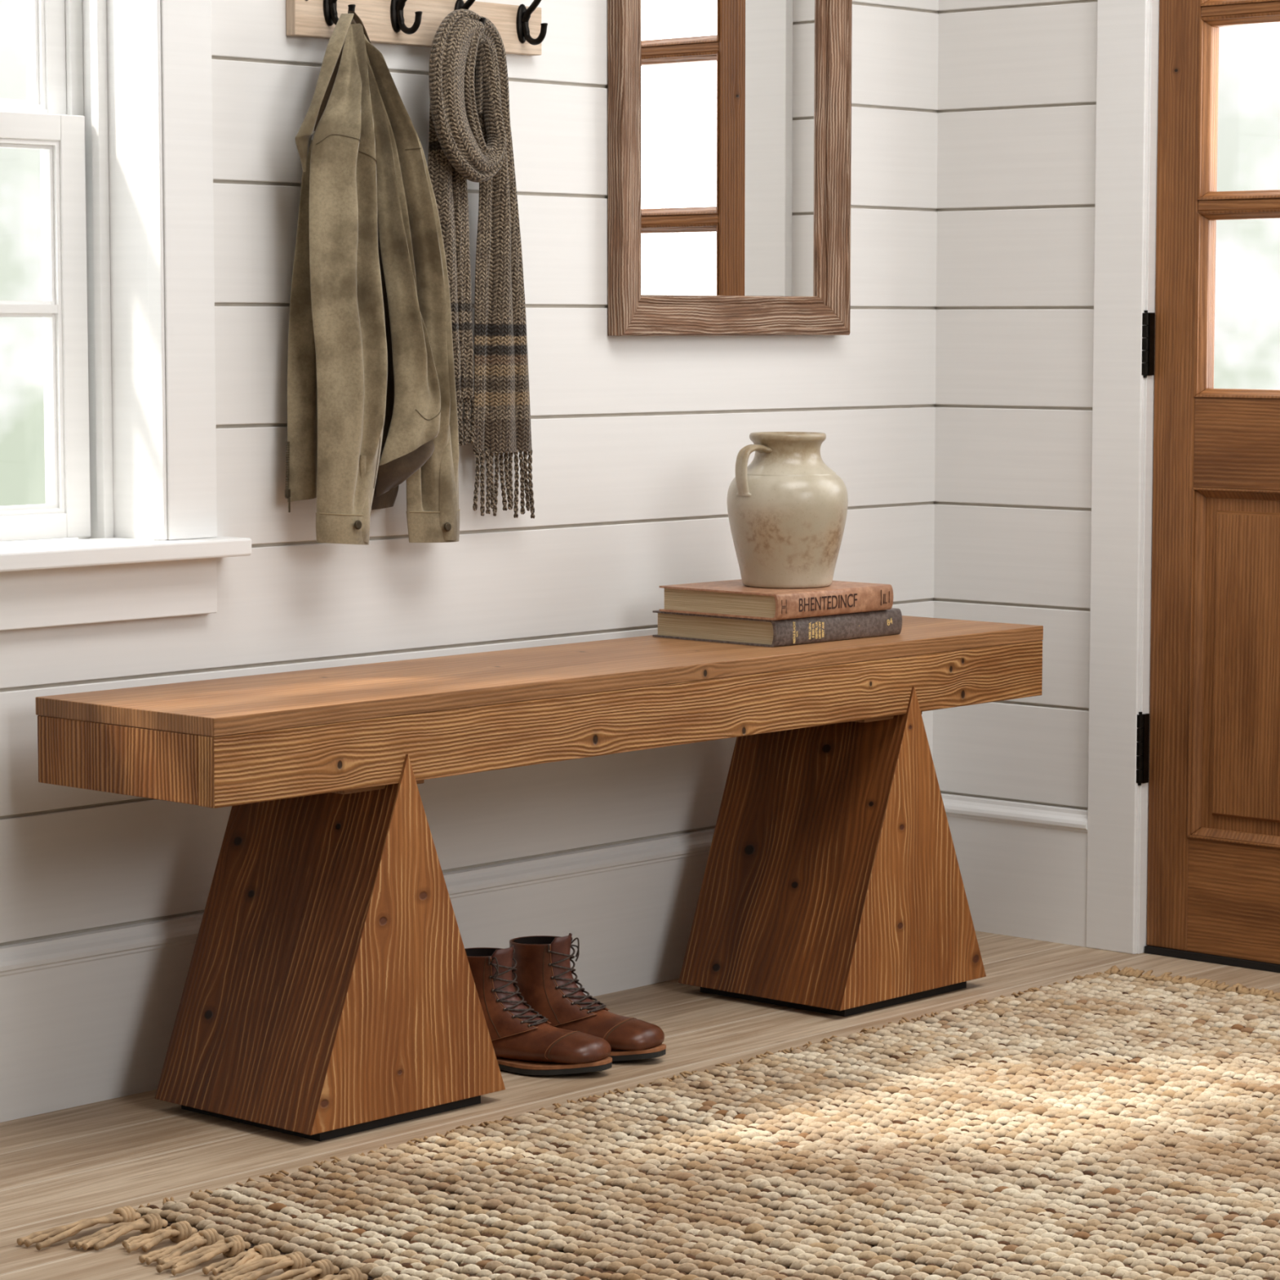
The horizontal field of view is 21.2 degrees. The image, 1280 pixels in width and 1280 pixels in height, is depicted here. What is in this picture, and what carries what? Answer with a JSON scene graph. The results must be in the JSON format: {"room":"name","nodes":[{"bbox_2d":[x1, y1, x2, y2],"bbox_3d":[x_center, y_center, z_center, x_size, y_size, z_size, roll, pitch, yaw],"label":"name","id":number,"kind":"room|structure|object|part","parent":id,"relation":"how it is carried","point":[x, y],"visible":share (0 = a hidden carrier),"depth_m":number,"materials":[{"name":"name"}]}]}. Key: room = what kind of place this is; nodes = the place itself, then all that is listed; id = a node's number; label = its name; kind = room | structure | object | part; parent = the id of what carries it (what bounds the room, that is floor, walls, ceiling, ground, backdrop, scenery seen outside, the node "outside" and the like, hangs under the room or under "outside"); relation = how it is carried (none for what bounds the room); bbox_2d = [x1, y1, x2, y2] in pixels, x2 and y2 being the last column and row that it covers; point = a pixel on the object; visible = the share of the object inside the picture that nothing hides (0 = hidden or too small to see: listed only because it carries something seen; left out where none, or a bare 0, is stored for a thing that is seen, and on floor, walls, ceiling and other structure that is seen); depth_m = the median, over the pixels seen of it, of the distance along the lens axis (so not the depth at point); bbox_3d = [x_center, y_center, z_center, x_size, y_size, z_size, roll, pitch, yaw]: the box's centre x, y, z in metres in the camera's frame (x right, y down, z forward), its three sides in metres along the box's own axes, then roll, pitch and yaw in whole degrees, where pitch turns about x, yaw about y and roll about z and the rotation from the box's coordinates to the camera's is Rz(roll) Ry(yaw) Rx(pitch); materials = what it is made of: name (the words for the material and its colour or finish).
{"room":"home entryway","nodes":[
{"label":"home entryway","id":0,"kind":"room"},
{"bbox_2d":[0,0,938,947],"bbox_3d":[-1.398,-0.614,3.613,0.100,2.550,5.706,5,7,42],"label":"wall","id":1,"kind":"structure","parent":0,"point":[637,442],"depth_m":4.95,"materials":[{"name":"beige paint"}]},
{"bbox_2d":[0,0,251,630],"bbox_3d":[-0.986,-0.793,4.098,0.278,1.582,1.120,5,7,42],"label":"window","id":2,"kind":"structure","parent":1,"relation":"in","point":[117,109],"depth_m":4.43,"materials":[{"name":"white paint"}]},
{"bbox_3d":[-1.050,-1.053,4.125,0.030,0.850,0.885,5,7,42],"label":"sash","id":3,"kind":"part","parent":2,"relation":"part of","materials":[{"name":"white paint"}]},
{"bbox_3d":[-1.024,-0.379,4.155,0.031,0.546,0.872,5,7,42],"label":"sash","id":4,"kind":"part","parent":2,"relation":"part of","materials":[{"name":"white paint"}]},
{"bbox_3d":[-0.938,-0.088,4.119,0.148,0.023,1.120,5,7,42],"label":"sill","id":5,"kind":"part","parent":2,"relation":"part of","materials":[{"name":"white paint"}]},
{"bbox_3d":[-0.919,-0.837,4.029,0.024,1.483,1.094,5,7,42],"label":"casing","id":6,"kind":"part","parent":2,"relation":"part of","materials":[{"name":"white paint"}]},
{"bbox_2d":[0,829,714,1122],"bbox_3d":[-1.389,0.555,3.640,0.022,0.218,5.600,5,7,42],"label":"baseboard","id":7,"kind":"structure","parent":1,"relation":"attached to","point":[88,1018],"depth_m":4.48,"materials":[{"name":"white paint"}]},
{"bbox_2d":[285,0,547,55],"bbox_3d":[-0.282,-0.871,4.687,0.080,0.111,0.470,5,7,42],"label":"coat rack","id":8,"kind":"object","parent":1,"relation":"attached to","point":[416,23],"visible":0.8,"depth_m":4.68,"materials":[{"name":"brown wood"}]},
{"bbox_2d":[284,10,460,544],"bbox_3d":[-0.341,-0.481,4.604,0.109,0.714,0.313,5,7,44],"label":"jacket","id":9,"kind":"object","parent":8,"relation":"hanging from","point":[372,404],"visible":1,"depth_m":4.55,"materials":[{"name":"green fabric"}]},
{"bbox_3d":[-0.467,-0.185,4.549,0.007,0.031,0.006,5,7,42],"label":"zipper pull","id":10,"kind":"part","parent":9,"relation":"part of","materials":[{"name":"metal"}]},
{"bbox_2d":[427,8,534,518],"bbox_3d":[-0.213,-0.516,4.768,0.073,0.707,0.236,5,7,42],"label":"scarf","id":11,"kind":"object","parent":8,"relation":"hanging from","point":[470,135],"visible":0.91,"depth_m":4.78,"materials":[{"name":"fabric"}]},
{"bbox_2d":[607,0,852,336],"bbox_3d":[0.143,-0.904,5.189,0.030,0.882,0.535,5,7,42],"label":"wall mirror","id":12,"kind":"object","parent":1,"relation":"attached to","point":[730,121],"visible":1,"depth_m":5.21,"materials":[{"name":"brown wood"}]},
{"bbox_2d":[640,0,817,296],"bbox_3d":[0.136,-0.905,5.196,0.004,0.772,0.425,5,7,42],"label":"mirror glass","id":13,"kind":"object","parent":12,"relation":"on","point":[729,87],"depth_m":5.21,"materials":[{"name":"silver mirror"}]},
{"bbox_3d":[0.143,-0.495,5.227,0.030,0.060,0.534,5,7,42],"label":"frame rail","id":14,"kind":"part","parent":12,"relation":"part of","materials":[{"name":"wood"}]},
{"bbox_2d":[0,930,1279,1279],"bbox_3d":[0.214,0.824,2.243,4.700,0.060,5.860,5,7,42],"label":"floor","id":15,"kind":"structure","parent":0,"point":[65,1166],"depth_m":4.29,"materials":[{"name":"brown wood"}]},
{"bbox_2d":[464,945,612,1075],"bbox_3d":[-0.156,0.494,4.602,0.261,0.161,0.102,3,6,29],"label":"boot","id":16,"kind":"object","parent":15,"relation":"on","point":[523,1042],"visible":0.65,"depth_m":4.57,"materials":[{"name":"leather"}]},
{"bbox_2d":[35,615,1043,1141],"bbox_3d":[-0.064,0.291,4.753,0.339,0.537,1.657,5,7,42],"label":"wooden bench","id":17,"kind":"object","parent":15,"relation":"on","point":[330,990],"visible":0.94,"depth_m":4.37,"materials":[{"name":"brown wood"}]},
{"bbox_3d":[-0.394,0.588,4.378,0.260,0.014,0.278,5,7,42],"label":"foot plate","id":18,"kind":"part","parent":17,"relation":"part of","materials":[{"name":"black rubber"}]},
{"bbox_3d":[-0.066,0.035,4.730,0.336,0.022,1.657,5,7,42],"label":"seat","id":19,"kind":"part","parent":17,"relation":"part of","materials":[{"name":"brown wood"}]},
{"bbox_2d":[652,608,902,647],"bbox_3d":[0.203,-0.025,5.054,0.243,0.038,0.281,5,7,44],"label":"book","id":20,"kind":"object","parent":17,"relation":"on","point":[695,627],"visible":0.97,"depth_m":4.96,"materials":[{"name":"grey paper"}]},
{"bbox_2d":[659,579,893,620],"bbox_3d":[0.201,-0.062,5.030,0.233,0.037,0.256,5,7,44],"label":"book","id":21,"kind":"object","parent":20,"relation":"on","point":[731,598],"visible":0.94,"depth_m":4.95,"materials":[{"name":"brown paper"}]},
{"bbox_2d":[727,431,848,588],"bbox_3d":[0.213,-0.191,5.008,0.177,0.223,0.184,5,7,42],"label":"jar","id":22,"kind":"object","parent":21,"relation":"on","point":[787,509],"visible":1,"depth_m":4.95,"materials":[{"name":"beige ceramic"}]},
{"bbox_3d":[0.163,-0.246,4.961,0.055,0.074,0.031,-5,7,-40],"label":"handle","id":23,"kind":"part","parent":22,"relation":"part of","materials":[{"name":"beige ceramic"}]},
{"bbox_3d":[0.290,0.518,5.141,0.277,0.014,0.291,5,7,42],"label":"foot plate","id":24,"kind":"part","parent":17,"relation":"part of","materials":[{"name":"black rubber"}]},
{"bbox_2d":[509,933,666,1061],"bbox_3d":[-0.082,0.486,4.687,0.261,0.161,0.102,3,6,28],"label":"boot","id":25,"kind":"object","parent":15,"relation":"on","point":[545,981],"visible":0.73,"depth_m":4.68,"materials":[{"name":"leather"}]},
{"bbox_2d":[16,964,1279,1279],"bbox_3d":[0.490,0.615,4.065,1.271,0.022,2.094,5,7,42],"label":"jute rug","id":26,"kind":"object","parent":15,"relation":"on","point":[1113,1124],"visible":1,"depth_m":3.97,"materials":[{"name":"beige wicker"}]},
{"bbox_2d":[932,0,1097,810],"bbox_3d":[2.109,-0.668,4.202,4.506,2.550,0.100,5,7,42],"label":"wall","id":27,"kind":"structure","parent":0,"point":[1016,111],"depth_m":5.53,"materials":[{"name":"beige paint"}]},
{"bbox_2d":[941,794,1087,946],"bbox_3d":[0.600,0.374,5.594,0.324,0.218,0.022,5,7,42],"label":"baseboard","id":28,"kind":"structure","parent":27,"relation":"attached to","point":[1023,867],"depth_m":5.57,"materials":[{"name":"white paint"}]},
{"bbox_2d":[1085,0,1146,954],"bbox_3d":[1.070,-0.474,5.088,0.944,2.000,0.019,5,7,42],"label":"trim","id":29,"kind":"structure","parent":27,"relation":"attached to","point":[1121,69],"depth_m":5.39,"materials":[{"name":"white paint"}]},
{"bbox_2d":[1133,0,1159,954],"bbox_3d":[1.104,-0.433,5.130,0.837,1.910,0.116,5,7,42],"label":"trim","id":30,"kind":"structure","parent":27,"relation":"attached to","point":[1153,6],"depth_m":5.37,"materials":[{"name":"white paint"}]},
{"bbox_2d":[1136,0,1279,973],"bbox_3d":[1.081,-0.410,5.114,0.760,1.866,0.114,5,7,42],"label":"door","id":31,"kind":"structure","parent":27,"relation":"in","point":[1211,730],"depth_m":5.31,"materials":[{"name":"brown wood"}]},
{"bbox_3d":[1.091,0.054,5.161,0.598,0.549,0.038,5,7,42],"label":"panel moulding","id":32,"kind":"part","parent":31,"relation":"part of","materials":[{"name":"brown wood"}]},
{"bbox_3d":[1.094,0.417,5.198,0.598,0.181,0.038,5,7,42],"label":"rail","id":33,"kind":"part","parent":31,"relation":"part of","materials":[{"name":"brown wood"}]},
{"bbox_3d":[1.094,-0.290,5.132,0.598,0.140,0.038,5,7,42],"label":"rail","id":34,"kind":"part","parent":31,"relation":"part of","materials":[{"name":"brown wood"}]},
{"bbox_3d":[1.092,-0.798,5.083,0.598,0.881,0.037,5,7,42],"label":"glazing moulding","id":35,"kind":"part","parent":31,"relation":"part of","materials":[{"name":"brown wood"}]},
{"bbox_3d":[1.093,0.053,5.163,0.598,0.549,0.024,5,7,42],"label":"raised panel","id":36,"kind":"part","parent":31,"relation":"part of","materials":[{"name":"brown wood"}]}
]}

